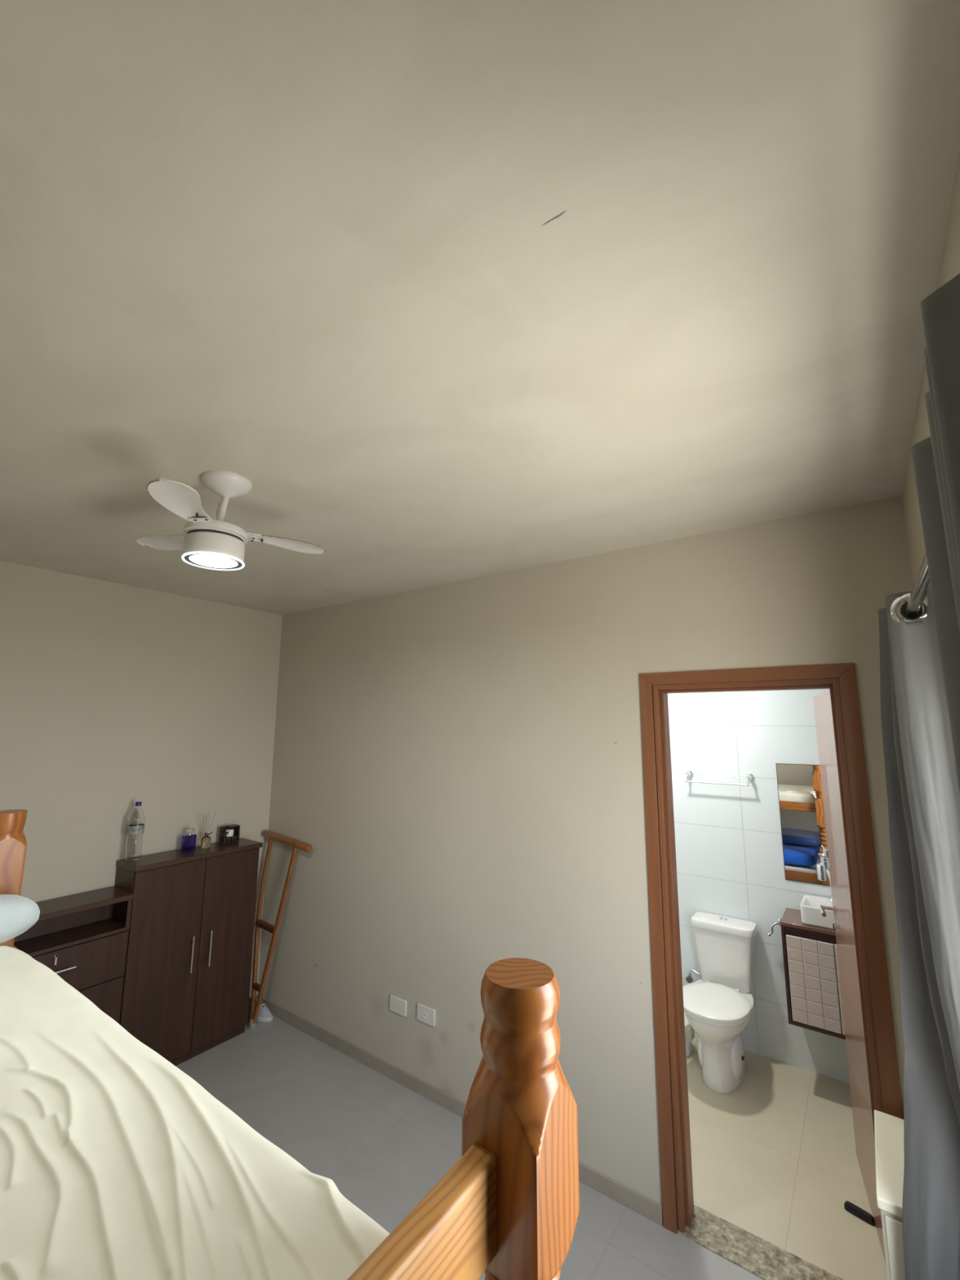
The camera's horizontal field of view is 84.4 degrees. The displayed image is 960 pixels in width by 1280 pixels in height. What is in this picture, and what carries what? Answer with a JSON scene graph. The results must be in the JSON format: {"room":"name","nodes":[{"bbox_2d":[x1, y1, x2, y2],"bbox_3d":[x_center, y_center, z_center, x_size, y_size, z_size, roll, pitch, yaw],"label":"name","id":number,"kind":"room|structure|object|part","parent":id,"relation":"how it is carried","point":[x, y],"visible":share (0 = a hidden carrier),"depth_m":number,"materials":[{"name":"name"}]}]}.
{"room":"bedroom","nodes":[
{"label":"bedroom","id":0,"kind":"room"},
{"bbox_2d":[0,560,282,995],"bbox_3d":[-2.407,0.997,2.834,0.150,2.769,3.075,-6,-11,35],"label":"wall","id":1,"kind":"structure","parent":0,"point":[114,696],"depth_m":3.17,"materials":[{"name":"beige paint"}]},
{"bbox_2d":[175,1015,764,1279],"bbox_3d":[-0.917,2.236,1.455,3.940,0.100,2.919,-6,-11,35],"label":"floor","id":2,"kind":"structure","parent":0,"point":[384,1144],"depth_m":2.51,"materials":[{"name":"grey tile"}]},
{"bbox_2d":[13,838,262,1066],"bbox_3d":[-2.085,1.811,2.780,0.270,1.148,1.837,-6,-11,35],"label":"base cabinet","id":3,"kind":"object","parent":2,"relation":"on","point":[164,951],"visible":0.73,"depth_m":3.03,"materials":[{"name":"wood"}]},
{"bbox_3d":[-2.091,1.630,2.591,0.032,0.011,0.180,-6,-11,35],"label":"handle","id":4,"kind":"part","parent":3,"relation":"part of","materials":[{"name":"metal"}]},
{"bbox_3d":[-2.226,1.624,2.445,0.019,0.222,1.057,-6,-11,35],"label":"drawer","id":5,"kind":"part","parent":3,"relation":"part of","materials":[{"name":"brown wood"}]},
{"bbox_3d":[-2.312,1.347,2.544,0.253,0.030,1.072,-6,-11,35],"label":"drawer","id":6,"kind":"part","parent":3,"relation":"part of","materials":[{"name":"brown wood"}]},
{"bbox_3d":[-2.227,1.870,2.405,0.019,0.268,1.057,-6,-11,35],"label":"drawer","id":7,"kind":"part","parent":3,"relation":"part of","materials":[{"name":"brown wood"}]},
{"bbox_2d":[124,801,145,861],"bbox_3d":[-2.005,1.111,3.082,0.086,0.326,0.086,6,-11,-32],"label":"water bottle","id":8,"kind":"object","parent":3,"relation":"on","point":[135,826],"visible":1,"depth_m":3.05,"materials":[{"name":"clear plastic"}]},
{"bbox_3d":[-1.803,1.843,3.011,0.019,1.069,0.392,-6,-11,35],"label":"door","id":9,"kind":"part","parent":3,"relation":"part of","materials":[{"name":"brown wood"}]},
{"bbox_2d":[180,827,196,851],"bbox_3d":[-1.824,1.249,3.316,0.030,0.131,0.080,-6,-11,35],"label":"perfume bottle","id":10,"kind":"object","parent":3,"relation":"on","point":[188,842],"visible":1,"depth_m":3.31,"materials":[{"name":"blue glass"}]},
{"bbox_3d":[-1.698,1.847,3.114,0.032,0.199,0.011,-6,-11,35],"label":"handle","id":11,"kind":"part","parent":3,"relation":"part of","materials":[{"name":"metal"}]},
{"bbox_2d":[200,810,216,848],"bbox_3d":[-1.754,1.216,3.402,0.058,0.224,0.092,-6,-11,35],"label":"reed diffuser","id":12,"kind":"object","parent":3,"relation":"on","point":[206,841],"visible":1,"depth_m":3.38,"materials":[{"name":"yellow glass"}]},
{"bbox_3d":[-1.636,1.862,3.200,0.032,0.199,0.011,-6,-11,35],"label":"handle","id":13,"kind":"part","parent":3,"relation":"part of","materials":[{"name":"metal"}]},
{"bbox_3d":[-1.584,1.893,3.312,0.019,1.069,0.352,-6,-11,35],"label":"door","id":14,"kind":"part","parent":3,"relation":"part of","materials":[{"name":"brown wood"}]},
{"bbox_2d":[217,824,239,844],"bbox_3d":[-1.674,1.297,3.534,0.076,0.107,0.110,-6,-11,35],"label":"candle holder","id":15,"kind":"object","parent":3,"relation":"on","point":[228,834],"visible":1,"depth_m":3.52,"materials":[{"name":"brown wood"}]},
{"bbox_2d":[226,829,234,836],"bbox_3d":[-1.666,1.283,3.523,0.048,0.041,0.048,-6,-11,35],"label":"candle","id":16,"kind":"object","parent":15,"relation":"on","point":[229,833],"depth_m":3.50,"materials":[{"name":"white wax"}]},
{"bbox_2d":[248,995,272,1022],"bbox_3d":[-1.483,2.466,3.540,0.253,0.099,0.094,-6,-11,35],"label":"shoe","id":17,"kind":"object","parent":2,"relation":"on","point":[264,1015],"visible":0.59,"depth_m":3.49,"materials":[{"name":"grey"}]},
{"bbox_2d":[248,830,312,1029],"bbox_3d":[-1.371,1.917,3.512,0.522,1.181,0.168,-6,-11,35],"label":"crutch","id":18,"kind":"object","parent":2,"relation":"on","point":[255,1007],"visible":1,"depth_m":3.53,"materials":[{"name":"brown wood"}]},
{"bbox_3d":[-1.499,1.928,3.590,0.079,1.125,0.188,1,-9,-3],"label":"leg","id":19,"kind":"part","parent":18,"relation":"part of","materials":[{"name":"brown wood"}]},
{"bbox_3d":[-1.349,1.923,3.496,0.243,1.105,0.031,0,-9,2],"label":"leg","id":20,"kind":"part","parent":18,"relation":"part of","materials":[{"name":"brown wood"}]},
{"bbox_2d":[0,808,579,1279],"bbox_3d":[-1.143,1.284,0.890,2.359,1.597,1.097,-6,-11,35],"label":"bed","id":21,"kind":"object","parent":2,"relation":"on","point":[508,1207],"visible":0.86,"depth_m":0.68,"materials":[{"name":"orange wood"}]},
{"bbox_3d":[-1.800,1.441,1.885,0.118,1.597,0.118,-6,-11,35],"label":"bed post","id":22,"kind":"part","parent":21,"relation":"part of","materials":[{"name":"orange wood"}]},
{"bbox_2d":[0,945,390,1279],"bbox_3d":[-1.122,0.922,0.934,2.058,0.128,0.909,-6,-11,35],"label":"sheet","id":23,"kind":"object","parent":21,"relation":"on","point":[116,1163],"visible":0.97,"depth_m":0.85,"materials":[{"name":"beige fabric"}]},
{"bbox_2d":[0,894,39,943],"bbox_3d":[-1.782,0.910,1.584,0.245,0.174,0.732,-6,-11,35],"label":"pillow","id":24,"kind":"object","parent":23,"relation":"on","point":[18,913],"visible":1,"depth_m":1.77,"materials":[{"name":"white fabric"}]},
{"bbox_3d":[-0.244,0.668,0.342,0.039,0.114,0.881,-6,-11,35],"label":"foot rail","id":25,"kind":"part","parent":21,"relation":"part of","materials":[{"name":"orange wood"}]},
{"bbox_3d":[0.054,1.259,0.638,0.118,1.579,0.118,-6,-11,35],"label":"bed post","id":26,"kind":"part","parent":21,"relation":"part of","materials":[{"name":"orange wood"}]},
{"bbox_2d":[874,1110,905,1279],"bbox_3d":[1.277,1.839,1.435,0.268,0.698,0.405,-6,-11,35],"label":"base cabinet","id":27,"kind":"object","parent":2,"relation":"on","point":[888,1129],"visible":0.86,"depth_m":1.44,"materials":[{"name":"beige paint"}]},
{"bbox_3d":[1.170,1.811,1.285,0.243,0.605,0.010,-6,-11,35],"label":"door","id":28,"kind":"part","parent":27,"relation":"part of","materials":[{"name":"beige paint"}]},
{"bbox_2d":[0,0,959,614],"bbox_3d":[-0.797,-0.593,1.930,4.090,0.100,3.077,-6,-11,35],"label":"ceiling","id":29,"kind":"structure","parent":0,"point":[458,290],"depth_m":0.99,"materials":[{"name":"paint"}]},
{"bbox_2d":[136,470,326,570],"bbox_3d":[-0.914,-0.401,1.846,0.635,0.307,0.655,-6,-11,35],"label":"ceiling fan","id":30,"kind":"object","parent":29,"relation":"hanging from","point":[206,543],"visible":1,"depth_m":1.74,"materials":[{"name":"white plastic"}]},
{"bbox_3d":[-1.083,-0.355,1.890,0.310,0.019,0.127,-2,-9,16],"label":"fan blade","id":31,"kind":"part","parent":30,"relation":"part of","materials":[{"name":"white plastic"}]},
{"bbox_3d":[-0.883,-0.406,1.567,0.127,0.019,0.310,3,-9,-14],"label":"fan blade","id":32,"kind":"part","parent":30,"relation":"part of","materials":[{"name":"white plastic"}]},
{"bbox_3d":[-0.889,-0.264,1.768,0.174,0.005,0.174,-6,-11,35],"label":"lamp trim","id":33,"kind":"part","parent":30,"relation":"part of","materials":[{"name":"white plastic"}]},
{"bbox_2d":[189,554,237,568],"bbox_3d":[-0.889,-0.263,1.768,0.146,0.008,0.146,-6,-11,35],"label":"diffuser","id":34,"kind":"object","parent":30,"relation":"attached to","point":[205,561],"depth_m":1.76,"materials":[{"name":"white"}]},
{"bbox_3d":[-0.887,-0.428,1.813,0.022,0.159,0.059,0,-9,5],"label":"down rod","id":35,"kind":"part","parent":30,"relation":"part of","materials":[{"name":"white metal"}]},
{"bbox_3d":[-0.700,-0.352,1.899,0.310,0.019,0.127,9,-13,-44],"label":"fan blade","id":36,"kind":"part","parent":30,"relation":"part of","materials":[{"name":"white plastic"}]},
{"bbox_2d":[257,495,913,1223],"bbox_3d":[0.042,1.015,2.870,3.790,2.769,0.150,-6,-11,35],"label":"wall","id":37,"kind":"structure","parent":0,"point":[460,764],"depth_m":2.69,"materials":[{"name":"beige paint"}]},
{"bbox_2d":[389,994,406,1017],"bbox_3d":[-0.458,2.046,2.963,0.124,0.080,0.012,-6,-11,35],"label":"blank wall plate","id":38,"kind":"object","parent":37,"relation":"attached to","point":[397,1005],"visible":1,"depth_m":2.96,"materials":[{"name":"white plastic"}]},
{"bbox_2d":[417,1003,435,1026],"bbox_3d":[-0.290,2.015,2.845,0.126,0.082,0.014,-6,-11,35],"label":"wall outlet","id":39,"kind":"object","parent":37,"relation":"attached to","point":[426,1015],"visible":1,"depth_m":2.84,"materials":[{"name":"white plastic"}]},
{"bbox_2d":[422,1012,428,1018],"bbox_3d":[-0.293,2.014,2.841,0.048,0.026,0.002,-6,-11,35],"label":"socket","id":40,"kind":"object","parent":39,"relation":"attached to","point":[424,1015],"depth_m":2.84,"materials":[{"name":"white plastic"}]},
{"bbox_2d":[256,995,662,1225],"bbox_3d":[-0.419,2.382,2.879,2.789,0.068,0.010,-6,-11,35],"label":"baseboard","id":41,"kind":"structure","parent":37,"relation":"attached to","point":[640,1203],"depth_m":2.77,"materials":[{"name":"beige tile"}]},
{"bbox_2d":[677,1204,844,1279],"bbox_3d":[1.092,2.315,1.899,0.710,0.104,0.161,-6,-11,35],"label":"door threshold","id":42,"kind":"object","parent":37,"relation":"attached to","point":[760,1257],"depth_m":1.97,"materials":[{"name":"stone"}]},
{"bbox_2d":[639,662,903,1234],"bbox_3d":[1.095,1.198,2.074,0.802,2.164,0.169,-6,-11,35],"label":"trim","id":43,"kind":"structure","parent":37,"relation":"attached to","point":[873,975],"depth_m":2.09,"materials":[{"name":"brown wood"}]},
{"bbox_3d":[1.054,0.145,2.179,0.801,0.052,0.013,-6,-11,35],"label":"head architrave","id":44,"kind":"part","parent":43,"relation":"part of","materials":[{"name":"brown wood"}]},
{"bbox_2d":[813,690,885,1262],"bbox_3d":[1.581,1.267,2.257,0.165,2.075,0.698,-4,-10,26],"label":"door","id":45,"kind":"structure","parent":37,"relation":"in","point":[841,907],"depth_m":2.27,"materials":[{"name":"brown wood"}]},
{"bbox_3d":[1.689,1.313,2.474,0.165,0.128,0.131,-4,-10,26],"label":"handle","id":46,"kind":"part","parent":45,"relation":"part of","materials":[{"name":"silver metal"}]},
{"bbox_2d":[667,688,849,1084],"bbox_3d":[1.721,1.181,3.386,2.400,2.620,0.100,-6,-11,35],"label":"wall","id":47,"kind":"structure","parent":0,"point":[730,857],"depth_m":3.36,"materials":[{"name":"white tile"}]},
{"bbox_2d":[685,968,701,982],"bbox_3d":[1.389,2.138,3.369,0.136,0.088,0.062,-6,-11,35],"label":"shutoff valve","id":48,"kind":"object","parent":47,"relation":"attached to","point":[689,979],"visible":0.86,"depth_m":3.38,"materials":[{"name":"silver metal"}]},
{"bbox_3d":[1.335,2.165,3.376,0.036,0.035,0.017,-6,-11,35],"label":"valve knob","id":49,"kind":"part","parent":48,"relation":"part of","materials":[{"name":"silver metal"}]},
{"bbox_2d":[684,769,754,786],"bbox_3d":[1.552,0.899,3.451,0.418,0.075,0.066,-6,-11,35],"label":"towel bar","id":50,"kind":"object","parent":47,"relation":"attached to","point":[749,776],"visible":1,"depth_m":3.41,"materials":[{"name":"silver metal"}]},
{"bbox_2d":[767,917,781,936],"bbox_3d":[1.765,1.713,3.161,0.096,0.101,0.061,-3,-10,20],"label":"tap","id":51,"kind":"object","parent":47,"relation":"attached to","point":[779,919],"visible":0.85,"depth_m":3.14,"materials":[{"name":"silver metal"}]},
{"bbox_3d":[1.745,1.716,3.146,0.069,0.089,0.020,-3,-10,20],"label":"tap handle","id":52,"kind":"part","parent":51,"relation":"part of","materials":[{"name":"silver metal"}]},
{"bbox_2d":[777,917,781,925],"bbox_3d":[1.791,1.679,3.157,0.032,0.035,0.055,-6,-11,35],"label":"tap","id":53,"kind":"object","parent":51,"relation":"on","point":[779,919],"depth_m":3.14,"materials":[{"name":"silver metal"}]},
{"bbox_2d":[775,763,830,886],"bbox_3d":[2.048,1.084,3.099,0.507,0.684,0.006,-6,-11,35],"label":"mirror","id":54,"kind":"object","parent":47,"relation":"attached to","point":[802,823],"visible":0.36,"depth_m":3.18,"materials":[{"name":"mirror"}]},
{"bbox_2d":[780,907,845,1039],"bbox_3d":[1.954,1.816,2.872,0.501,0.515,0.286,-6,-11,35],"label":"vanity","id":55,"kind":"object","parent":47,"relation":"attached to","point":[810,953],"visible":0.56,"depth_m":2.83,"materials":[{"name":"beige tile"}]},
{"bbox_3d":[1.781,1.832,2.831,0.221,0.431,0.012,-6,-11,35],"label":"door","id":56,"kind":"part","parent":55,"relation":"part of","materials":[{"name":"beige tile"}]},
{"bbox_2d":[800,894,834,929],"bbox_3d":[1.958,1.513,2.918,0.310,0.098,0.238,-6,-11,35],"label":"basin","id":57,"kind":"object","parent":55,"relation":"in","point":[811,914],"visible":0.48,"depth_m":2.89,"materials":[{"name":"white ceramic"}]},
{"bbox_2d":[816,853,832,902],"bbox_3d":[1.962,1.341,2.991,0.152,0.266,0.052,6,-11,-31],"label":"tap","id":58,"kind":"object","parent":57,"relation":"on","point":[823,868],"visible":0.73,"depth_m":2.97,"materials":[{"name":"silver metal"}]},
{"bbox_3d":[1.945,1.243,2.996,0.049,0.071,0.040,-6,-11,35],"label":"lever","id":59,"kind":"part","parent":58,"relation":"part of","materials":[{"name":"silver metal"}]},
{"bbox_2d":[686,1033,887,1279],"bbox_3d":[1.313,2.433,2.617,2.200,0.100,1.280,-6,-11,35],"label":"floor","id":60,"kind":"structure","parent":0,"point":[774,1157],"depth_m":2.36,"materials":[{"name":"beige tile"}]},
{"bbox_2d":[684,1013,694,1057],"bbox_3d":[1.187,2.380,3.211,0.223,0.191,0.220,-6,-11,35],"label":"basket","id":61,"kind":"object","parent":60,"relation":"on","point":[689,1031],"visible":0.19,"depth_m":3.13,"materials":[{"name":"white plastic"}]},
{"bbox_2d":[682,911,757,1093],"bbox_3d":[1.365,2.065,3.033,0.375,0.759,0.637,-6,-11,35],"label":"toilet","id":62,"kind":"object","parent":60,"relation":"on","point":[718,1006],"visible":0.96,"depth_m":2.99,"materials":[{"name":"white ceramic"}]},
{"bbox_3d":[1.304,2.010,2.955,0.374,0.028,0.428,-6,-11,35],"label":"lid","id":63,"kind":"part","parent":62,"relation":"part of","materials":[{"name":"white plastic"}]},
{"bbox_3d":[1.306,2.034,2.955,0.364,0.018,0.424,-6,-11,35],"label":"seat","id":64,"kind":"part","parent":62,"relation":"part of","materials":[{"name":"white plastic"}]},
{"bbox_3d":[1.360,2.247,2.998,0.356,0.388,0.592,-6,-11,35],"label":"bowl","id":65,"kind":"part","parent":62,"relation":"part of","materials":[{"name":"white ceramic"}]},
{"bbox_3d":[1.501,1.746,3.262,0.362,0.044,0.194,-6,-11,35],"label":"tank lid","id":66,"kind":"part","parent":62,"relation":"part of","materials":[{"name":"white ceramic"}]},
{"bbox_3d":[1.501,1.929,3.235,0.344,0.323,0.172,-6,-11,35],"label":"tank","id":67,"kind":"part","parent":62,"relation":"part of","materials":[{"name":"white ceramic"}]},
{"bbox_2d":[844,1200,875,1226],"bbox_3d":[1.518,2.291,2.118,0.028,0.024,0.100,8,-12,-39],"label":"stopper","id":68,"kind":"object","parent":60,"relation":"on","point":[863,1215],"visible":1,"depth_m":2.11,"materials":[{"name":"black rubber"}]},
{"bbox_2d":[902,149,959,612],"bbox_3d":[0.842,0.659,0.630,0.150,2.769,2.925,-6,-11,35],"label":"wall","id":69,"kind":"structure","parent":0,"point":[949,268],"depth_m":1.33,"materials":[{"name":"beige paint"}]},
{"bbox_2d":[904,553,930,617],"bbox_3d":[0.640,-0.182,0.675,0.081,0.038,2.460,-6,-11,35],"label":"curtain rod","id":70,"kind":"object","parent":69,"relation":"attached to","point":[922,586],"visible":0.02,"depth_m":1.11,"materials":[{"name":"silver metal"}]},
{"bbox_2d":[878,587,959,1279],"bbox_3d":[1.121,0.982,1.247,0.166,2.210,0.344,1,-9,-4],"label":"curtain","id":71,"kind":"object","parent":70,"relation":"hanging from","point":[922,789],"visible":0.94,"depth_m":1.30,"materials":[{"name":"grey fabric"}]},
{"bbox_2d":[911,273,959,794],"bbox_3d":[0.272,0.785,0.047,0.118,2.210,1.102,-6,-11,35],"label":"curtain","id":72,"kind":"object","parent":70,"relation":"hanging from","point":[935,458],"visible":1,"depth_m":0.52,"materials":[{"name":"grey fabric"}]}
]}

